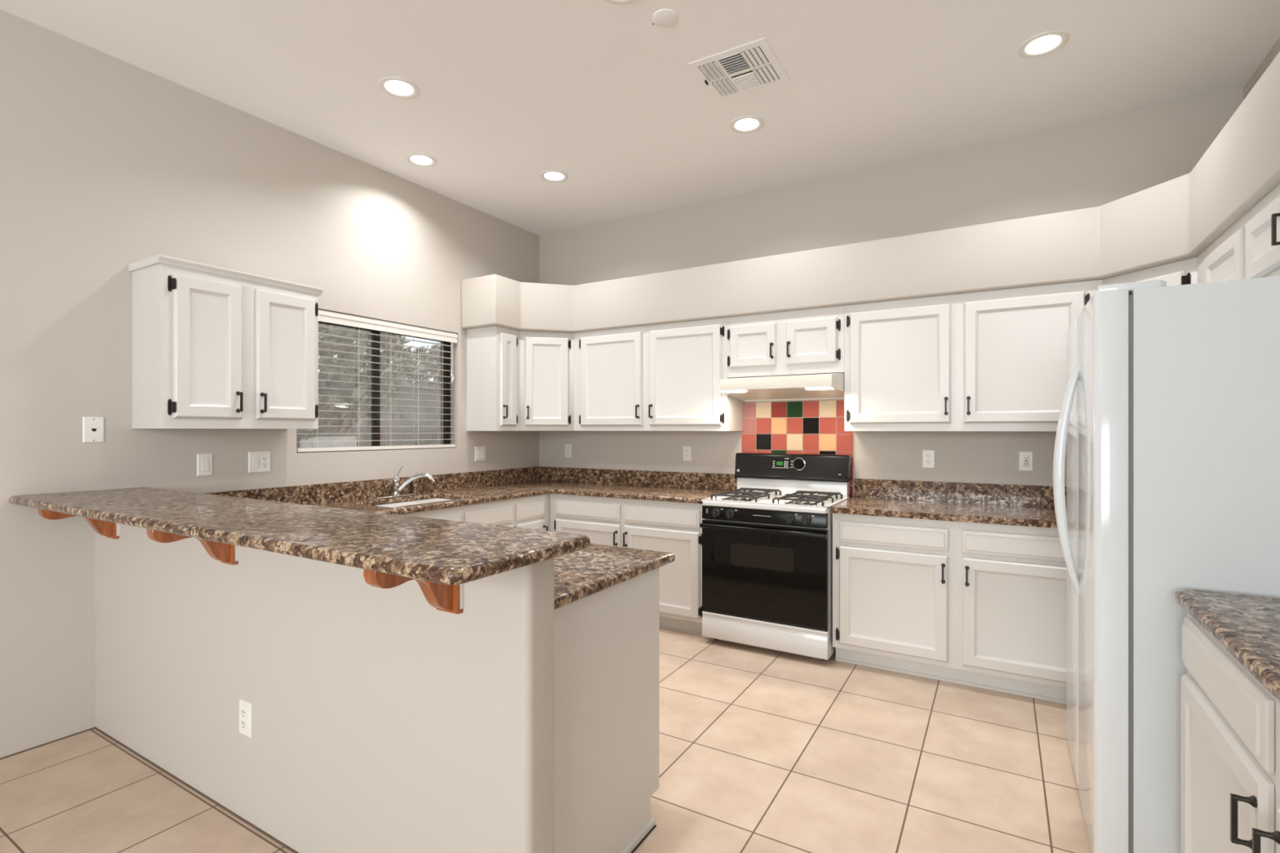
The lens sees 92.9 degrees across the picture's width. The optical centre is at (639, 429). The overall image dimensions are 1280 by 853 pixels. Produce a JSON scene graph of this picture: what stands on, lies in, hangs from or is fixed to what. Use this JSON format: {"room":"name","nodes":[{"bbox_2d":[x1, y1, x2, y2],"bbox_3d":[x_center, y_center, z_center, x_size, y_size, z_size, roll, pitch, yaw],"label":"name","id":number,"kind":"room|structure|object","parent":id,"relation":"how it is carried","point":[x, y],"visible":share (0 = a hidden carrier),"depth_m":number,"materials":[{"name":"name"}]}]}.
{"room":"kitchen","nodes":[
{"label":"kitchen","id":0,"kind":"room"},
{"bbox_2d":[0,8,539,758],"bbox_3d":[-2.975,-0.150,2.143,0.150,3.200,8.150,0,0,31],"label":"wall","id":1,"kind":"structure","parent":0,"point":[108,163],"depth_m":2.89,"materials":[{"name":"beige paint"}]},
{"bbox_2d":[0,727,93,759],"bbox_3d":[-3.705,1.367,0.759,0.006,0.005,4.725,0,0,31],"label":"trim","id":2,"kind":"structure","parent":1,"relation":"attached to","point":[68,736],"depth_m":2.65,"materials":[{"name":"brown wood"}]},
{"bbox_2d":[82,417,104,443],"bbox_3d":[-2.502,0.000,2.785,0.008,0.118,0.076,0,0,31],"label":"phone jack","id":3,"kind":"object","parent":1,"relation":"attached to","point":[93,428],"visible":1,"depth_m":2.78,"materials":[{"name":"white plastic"}]},
{"bbox_2d":[196,453,212,475],"bbox_3d":[-2.269,0.182,3.174,0.013,0.116,0.072,0,0,31],"label":"light switch","id":4,"kind":"object","parent":1,"relation":"attached to","point":[204,461],"visible":1,"depth_m":3.17,"materials":[{"name":"white plastic"}]},
{"bbox_2d":[128,253,323,428],"bbox_3d":[-2.088,-0.398,3.135,0.360,0.783,0.766,0,0,31],"label":"upper cabinet","id":5,"kind":"object","parent":1,"relation":"attached to","point":[214,347],"visible":1,"depth_m":2.96,"materials":[{"name":"white paint"}]},
{"bbox_2d":[248,451,270,473],"bbox_3d":[-2.130,0.180,3.408,0.013,0.118,0.118,0,0,31],"label":"outlet","id":6,"kind":"object","parent":1,"relation":"attached to","point":[258,461],"visible":1,"depth_m":3.40,"materials":[{"name":"white plastic"}]},
{"bbox_2d":[305,321,450,452],"bbox_3d":[-1.807,-0.302,4.185,0.055,0.880,1.245,0,0,31],"label":"window","id":7,"kind":"structure","parent":1,"relation":"in","point":[446,419],"depth_m":4.20,"materials":[{"name":"brown metal"}]},
{"bbox_2d":[297,309,457,452],"bbox_3d":[-1.740,-0.303,4.145,0.071,0.870,1.229,0,0,31],"label":"window blind","id":8,"kind":"object","parent":7,"relation":"attached to","point":[325,316],"visible":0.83,"depth_m":4.15,"materials":[{"name":"beige plastic"}]},
{"bbox_2d":[202,466,737,504],"bbox_3d":[-0.850,0.389,3.696,1.920,0.118,3.010,0,0,31],"label":"backsplash","id":9,"kind":"structure","parent":1,"relation":"attached to","point":[313,494],"depth_m":4.60,"materials":[{"name":"brown stone"}]},
{"bbox_2d":[475,446,485,461],"bbox_3d":[-1.271,0.190,4.856,0.013,0.116,0.116,0,0,31],"label":"light switch","id":10,"kind":"object","parent":1,"relation":"attached to","point":[480,451],"visible":1,"depth_m":4.85,"materials":[{"name":"white plastic"}]},
{"bbox_2d":[466,325,519,431],"bbox_3d":[-1.126,-0.387,4.752,0.368,0.790,0.255,0,0,31],"label":"upper cabinet","id":11,"kind":"object","parent":1,"relation":"attached to","point":[492,352],"visible":1,"depth_m":4.66,"materials":[{"name":"white paint"}]},
{"bbox_2d":[95,524,554,852],"bbox_3d":[-1.357,0.840,2.180,2.595,1.060,0.115,0,0,31],"label":"wall","id":12,"kind":"structure","parent":0,"point":[384,720],"depth_m":1.86,"materials":[{"name":"beige paint"}]},
{"bbox_2d":[37,508,119,538],"bbox_3d":[-2.373,0.393,2.572,0.084,0.164,0.246,0,0,31],"label":"corbel","id":13,"kind":"object","parent":12,"relation":"attached to","point":[110,530],"visible":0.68,"depth_m":2.61,"materials":[{"name":"brown wood"}]},
{"bbox_2d":[146,528,239,564],"bbox_3d":[-1.517,0.393,2.065,0.084,0.164,0.246,0,0,31],"label":"corbel","id":14,"kind":"object","parent":12,"relation":"attached to","point":[227,553],"visible":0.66,"depth_m":2.11,"materials":[{"name":"brown wood"}]},
{"bbox_2d":[93,726,298,852],"bbox_3d":[-1.392,1.367,2.131,2.585,0.006,0.005,0,0,31],"label":"trim","id":15,"kind":"structure","parent":12,"relation":"attached to","point":[223,807],"depth_m":2.27,"materials":[{"name":"brown wood"}]},
{"bbox_2d":[239,698,251,737],"bbox_3d":[-1.380,1.008,2.121,0.074,0.118,0.009,0,0,31],"label":"wall outlet","id":16,"kind":"object","parent":12,"relation":"attached to","point":[245,708],"visible":1,"depth_m":2.11,"materials":[{"name":"white plastic"}]},
{"bbox_2d":[240,708,246,718],"bbox_3d":[-1.381,0.989,2.120,0.032,0.034,0.004,0,0,31],"label":"receptacle","id":17,"kind":"object","parent":16,"relation":"attached to","point":[243,711],"depth_m":2.12,"materials":[{"name":"white plastic"}]},
{"bbox_2d":[240,720,246,729],"bbox_3d":[-1.381,1.028,2.120,0.032,0.034,0.004,0,0,31],"label":"receptacle","id":18,"kind":"object","parent":16,"relation":"attached to","point":[243,722],"depth_m":2.12,"materials":[{"name":"white plastic"}]},
{"bbox_2d":[8,487,590,585],"bbox_3d":[-1.383,0.293,2.074,2.659,0.033,0.480,0,0,31],"label":"countertop","id":19,"kind":"structure","parent":12,"relation":"on","point":[441,551],"depth_m":1.68,"materials":[{"name":"brown stone"}]},
{"bbox_2d":[363,568,464,614],"bbox_3d":[-0.555,0.393,1.494,0.084,0.164,0.246,0,0,31],"label":"corbel","id":20,"kind":"object","parent":12,"relation":"attached to","point":[444,597],"visible":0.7,"depth_m":1.53,"materials":[{"name":"brown wood"}]},
{"bbox_2d":[0,627,1092,852],"bbox_3d":[-0.913,1.410,0.920,4.645,0.080,7.850,0,0,31],"label":"floor","id":21,"kind":"structure","parent":0,"point":[762,750],"depth_m":2.40,"materials":[{"name":"beige tile"}]},
{"bbox_2d":[373,493,549,531],"bbox_3d":[-1.353,0.926,4.064,0.674,0.888,1.650,0,0,31],"label":"base cabinet","id":22,"kind":"object","parent":21,"relation":"on","point":[532,512],"visible":0.15,"depth_m":4.17,"materials":[{"name":"white paint"}]},
{"bbox_2d":[554,567,659,852],"bbox_3d":[-0.903,0.926,2.387,1.911,0.888,0.700,0,0,31],"label":"base cabinet","id":23,"kind":"object","parent":21,"relation":"on","point":[606,642],"visible":0.27,"depth_m":1.86,"materials":[{"name":"white paint"}]},
{"bbox_2d":[202,466,737,609],"bbox_3d":[-0.576,0.406,3.533,2.559,0.152,3.010,0,0,31],"label":"countertop","id":24,"kind":"structure","parent":23,"relation":"on","point":[596,568],"depth_m":4.09,"materials":[{"name":"brown stone"}]},
{"bbox_2d":[374,466,435,498],"bbox_3d":[-1.548,0.345,4.017,0.244,0.207,0.312,0,0,31],"label":"faucet","id":25,"kind":"object","parent":24,"relation":"on","point":[397,487],"visible":1,"depth_m":4.06,"materials":[{"name":"silver metal"}]},
{"bbox_2d":[622,818,654,852],"bbox_3d":[-0.104,1.359,1.855,0.015,0.022,0.585,0,0,31],"label":"trim","id":26,"kind":"structure","parent":23,"relation":"attached to","point":[651,824],"depth_m":2.02,"materials":[{"name":"white paint"}]},
{"bbox_2d":[631,824,656,852],"bbox_3d":[-0.095,1.368,1.850,0.005,0.004,0.585,0,0,31],"label":"trim","id":27,"kind":"structure","parent":23,"relation":"attached to","point":[655,826],"depth_m":2.03,"materials":[{"name":"black"}]},
{"bbox_2d":[549,493,702,635],"bbox_3d":[0.009,0.926,4.541,1.292,0.888,0.674,0,0,31],"label":"base cabinet","id":28,"kind":"object","parent":21,"relation":"on","point":[667,526],"visible":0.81,"depth_m":4.13,"materials":[{"name":"white paint"}]},
{"bbox_2d":[699,452,851,660],"bbox_3d":[0.897,0.768,3.969,0.794,1.203,0.707,0,0,31],"label":"gas range","id":29,"kind":"object","parent":21,"relation":"on","point":[767,541],"visible":0.98,"depth_m":3.73,"materials":[{"name":"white metal"}]},
{"bbox_2d":[701,493,849,514],"bbox_3d":[0.889,0.465,3.954,0.794,0.039,0.612,0,0,31],"label":"cooktop","id":30,"kind":"object","parent":29,"relation":"in","point":[765,503],"depth_m":3.76,"materials":[{"name":"white metal"}]},
{"bbox_2d":[832,513,1066,704],"bbox_3d":[1.827,0.926,3.462,1.300,0.888,0.674,0,0,31],"label":"base cabinet","id":31,"kind":"object","parent":21,"relation":"on","point":[983,606],"visible":0.79,"depth_m":3.23,"materials":[{"name":"white paint"}]},
{"bbox_2d":[831,478,1066,528],"bbox_3d":[2.098,0.404,3.318,1.914,0.156,0.652,0,0,31],"label":"countertop","id":32,"kind":"structure","parent":31,"relation":"on","point":[1025,505],"depth_m":3.59,"materials":[{"name":"brown stone"}]},
{"bbox_2d":[1053,275,1279,852],"bbox_3d":[1.934,0.462,2.065,0.877,1.811,0.925,0,0,31],"label":"refrigerator","id":33,"kind":"object","parent":21,"relation":"on","point":[1168,429],"visible":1,"depth_m":1.79,"materials":[{"name":"white metal"}]},
{"bbox_2d":[1181,612,1279,852],"bbox_3d":[1.435,0.926,0.988,0.668,0.888,1.360,0,0,31],"label":"base cabinet","id":34,"kind":"object","parent":21,"relation":"on","point":[1230,722],"visible":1,"depth_m":1.38,"materials":[{"name":"white paint"}]},
{"bbox_2d":[1175,589,1279,702],"bbox_3d":[1.435,0.465,0.964,0.650,0.034,1.422,0,0,31],"label":"countertop","id":35,"kind":"structure","parent":34,"relation":"on","point":[1247,627],"depth_m":1.40,"materials":[{"name":"brown stone"}]},
{"bbox_2d":[0,0,1279,235],"bbox_3d":[-0.913,-1.800,0.920,4.945,0.100,8.150,0,0,31],"label":"ceiling","id":36,"kind":"structure","parent":0,"point":[602,95],"depth_m":2.99,"materials":[{"name":"white paint"}]},
{"bbox_2d":[377,76,419,98],"bbox_3d":[-1.232,-1.746,3.108,0.196,0.007,0.196,0,0,31],"label":"recessed light","id":37,"kind":"object","parent":36,"relation":"in","point":[396,86],"visible":1,"depth_m":3.10,"materials":[{"name":"white plastic"}]},
{"bbox_2d":[404,152,437,166],"bbox_3d":[-1.417,-1.746,3.939,0.196,0.007,0.196,0,0,31],"label":"recessed light","id":38,"kind":"object","parent":36,"relation":"in","point":[415,158],"visible":1,"depth_m":3.93,"materials":[{"name":"white plastic"}]},
{"bbox_2d":[539,169,568,182],"bbox_3d":[-0.591,-1.746,4.188,0.196,0.007,0.196,0,0,31],"label":"recessed light","id":39,"kind":"object","parent":36,"relation":"in","point":[552,175],"visible":1,"depth_m":4.18,"materials":[{"name":"white plastic"}]},
{"bbox_2d":[605,0,635,4],"bbox_3d":[-0.078,-1.746,2.397,0.196,0.007,0.196,0,0,31],"label":"recessed light","id":40,"kind":"object","parent":36,"relation":"in","point":[616,2],"visible":1,"depth_m":2.48,"materials":[{"name":"white plastic"}]},
{"bbox_2d":[652,8,677,26],"bbox_3d":[0.106,-1.746,2.579,0.106,0.007,0.106,0,0,-9],"label":"smoke detector","id":41,"kind":"object","parent":36,"relation":"attached to","point":[662,17],"visible":1,"depth_m":2.57,"materials":[{"name":"white paint"}]},
{"bbox_2d":[688,37,790,101],"bbox_3d":[0.489,-1.742,2.971,0.380,0.016,0.380,0,0,31],"label":"ceiling vent","id":42,"kind":"object","parent":36,"relation":"in","point":[752,66],"visible":1,"depth_m":2.95,"materials":[{"name":"white metal"}]},
{"bbox_2d":[729,115,764,133],"bbox_3d":[0.611,-1.746,3.480,0.196,0.007,0.196,0,0,31],"label":"recessed light","id":43,"kind":"object","parent":36,"relation":"in","point":[748,123],"visible":1,"depth_m":3.47,"materials":[{"name":"white plastic"}]},
{"bbox_2d":[1017,30,1069,57],"bbox_3d":[1.828,-1.746,2.758,0.196,0.007,0.196,0,0,31],"label":"recessed light","id":44,"kind":"object","parent":36,"relation":"in","point":[1044,43],"visible":1,"depth_m":2.75,"materials":[{"name":"white plastic"}]},
{"bbox_2d":[461,51,1279,333],"bbox_3d":[0.056,-0.971,2.554,4.645,0.373,4.050,0,0,31],"label":"wall","id":45,"kind":"structure","parent":0,"point":[1175,220],"depth_m":3.47,"materials":[{"name":"beige paint"}]},
{"bbox_2d":[539,88,1243,496],"bbox_3d":[1.128,-0.150,4.360,4.645,3.200,0.150,0,0,31],"label":"wall","id":46,"kind":"structure","parent":0,"point":[1101,161],"depth_m":3.95,"materials":[{"name":"beige paint"}]},
{"bbox_2d":[519,330,573,431],"bbox_3d":[-0.799,-0.387,5.061,0.616,0.790,0.609,0,0,31],"label":"upper cabinet","id":47,"kind":"object","parent":46,"relation":"attached to","point":[546,359],"visible":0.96,"depth_m":4.84,"materials":[{"name":"white paint"}]},
{"bbox_2d":[564,444,571,457],"bbox_3d":[-0.628,0.185,5.309,0.072,0.116,0.009,0,0,31],"label":"wall outlet","id":48,"kind":"object","parent":46,"relation":"attached to","point":[567,446],"visible":1,"depth_m":5.30,"materials":[{"name":"white plastic"}]},
{"bbox_2d":[573,317,742,431],"bbox_3d":[0.100,-0.387,4.671,1.325,0.790,0.360,0,0,31],"label":"upper cabinet","id":49,"kind":"object","parent":46,"relation":"attached to","point":[667,376],"visible":1,"depth_m":4.50,"materials":[{"name":"white paint"}]},
{"bbox_2d":[683,446,691,461],"bbox_3d":[0.365,0.185,4.720,0.072,0.116,0.009,0,0,31],"label":"wall outlet","id":50,"kind":"object","parent":46,"relation":"attached to","point":[686,450],"visible":1,"depth_m":4.72,"materials":[{"name":"white plastic"}]},
{"bbox_2d":[727,305,844,377],"bbox_3d":[1.009,-0.573,4.132,0.788,0.419,0.360,0,0,31],"label":"upper cabinet","id":51,"kind":"object","parent":46,"relation":"attached to","point":[811,341],"visible":0.98,"depth_m":4.00,"materials":[{"name":"white paint"}]},
{"bbox_2d":[719,373,844,401],"bbox_3d":[0.973,-0.284,4.071,0.784,0.154,0.495,0,0,31],"label":"range hood","id":52,"kind":"object","parent":51,"relation":"attached to","point":[815,386],"visible":0.97,"depth_m":3.95,"materials":[{"name":"beige metal"}]},
{"bbox_2d":[741,400,853,498],"bbox_3d":[1.091,0.134,4.287,0.802,0.673,0.010,0,0,31],"label":"tile panel","id":53,"kind":"object","parent":46,"relation":"attached to","point":[790,427],"visible":0.6,"depth_m":4.27,"materials":[{"name":"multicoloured tile"}]},
{"bbox_2d":[922,449,934,468],"bbox_3d":[1.828,0.185,3.852,0.072,0.116,0.009,0,0,31],"label":"wall outlet","id":54,"kind":"object","parent":46,"relation":"attached to","point":[928,455],"visible":1,"depth_m":3.85,"materials":[{"name":"white plastic"}]},
{"bbox_2d":[925,453,931,458],"bbox_3d":[1.827,0.166,3.850,0.032,0.034,0.004,0,0,31],"label":"receptacle","id":55,"kind":"object","parent":54,"relation":"attached to","point":[928,455],"depth_m":3.85,"materials":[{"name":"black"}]},
{"bbox_2d":[925,459,931,464],"bbox_3d":[1.827,0.204,3.850,0.032,0.034,0.004,0,0,31],"label":"receptacle","id":56,"kind":"object","parent":54,"relation":"attached to","point":[927,461],"depth_m":3.85,"materials":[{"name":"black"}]},
{"bbox_2d":[854,478,1066,507],"bbox_3d":[2.260,0.387,3.589,1.910,0.122,0.020,0,0,31],"label":"backsplash","id":57,"kind":"structure","parent":46,"relation":"attached to","point":[944,491],"depth_m":3.75,"materials":[{"name":"brown stone"}]},
{"bbox_2d":[844,279,1102,431],"bbox_3d":[1.908,-0.387,3.598,1.300,0.790,0.360,0,0,31],"label":"upper cabinet","id":58,"kind":"object","parent":46,"relation":"attached to","point":[989,360],"visible":0.83,"depth_m":3.49,"materials":[{"name":"white paint"}]},
{"bbox_2d":[1018,451,1033,471],"bbox_3d":[2.276,0.185,3.585,0.072,0.116,0.010,0,0,31],"label":"wall outlet","id":59,"kind":"object","parent":46,"relation":"attached to","point":[1025,458],"visible":1,"depth_m":3.58,"materials":[{"name":"white plastic"}]},
{"bbox_2d":[1102,257,1196,286],"bbox_3d":[2.668,-0.387,3.005,0.612,0.790,0.609,0,0,31],"label":"upper cabinet","id":60,"kind":"object","parent":46,"relation":"attached to","point":[1184,272],"visible":0.12,"depth_m":2.85,"materials":[{"name":"white paint"}]},
{"bbox_2d":[1243,36,1279,100],"bbox_3d":[1.149,-0.150,-0.304,0.150,3.200,8.150,0,0,31],"label":"wall","id":61,"kind":"structure","parent":0,"point":[1274,51],"depth_m":2.88,"materials":[{"name":"beige paint"}]},
{"bbox_2d":[1196,183,1279,283],"bbox_3d":[2.257,-0.626,2.068,0.360,0.312,1.420,0,0,31],"label":"upper cabinet","id":62,"kind":"object","parent":61,"relation":"attached to","point":[1250,248],"visible":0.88,"depth_m":2.12,"materials":[{"name":"white paint"}]},
{"label":"outside","id":63,"kind":"structure","parent":0,"visible":0},
{"bbox_3d":[-4.821,1.480,9.255,10.263,0.180,17.000,0,0,31],"label":"ground","id":64,"kind":"structure","parent":63,"visible":0},
{"bbox_2d":[300,435,356,448],"bbox_3d":[-4.217,0.738,7.298,0.200,1.305,1.650,0,0,31],"label":"wall","id":65,"kind":"structure","parent":64,"relation":"on","point":[311,442],"depth_m":7.63,"materials":[{"name":"paint"}]},
{"bbox_2d":[297,323,414,448],"bbox_3d":[-3.614,-0.131,6.259,2.399,3.049,2.411,0,0,31],"label":"tree","id":66,"kind":"object","parent":64,"relation":"on","point":[344,421],"visible":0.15,"depth_m":6.08,"materials":[{"name":"grey plant"}]},
{"bbox_2d":[317,378,441,446],"bbox_3d":[-2.839,0.345,10.404,0.280,2.090,13.000,0,0,31],"label":"wall","id":67,"kind":"structure","parent":64,"relation":"on","point":[365,433],"depth_m":9.12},
{"bbox_2d":[400,345,441,385],"bbox_3d":[-3.916,-0.181,12.435,2.490,3.149,2.463,0,0,31],"label":"tree","id":68,"kind":"object","parent":64,"relation":"on","point":[427,358],"visible":0.12,"depth_m":11.61,"materials":[{"name":"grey plant"}]},
{"bbox_2d":[406,436,441,444],"bbox_3d":[-2.629,0.757,7.724,1.056,1.347,1.026,0,0,31],"label":"shrub","id":69,"kind":"object","parent":64,"relation":"on","point":[425,442],"visible":0.02,"depth_m":7.68,"materials":[{"name":"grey plant"}]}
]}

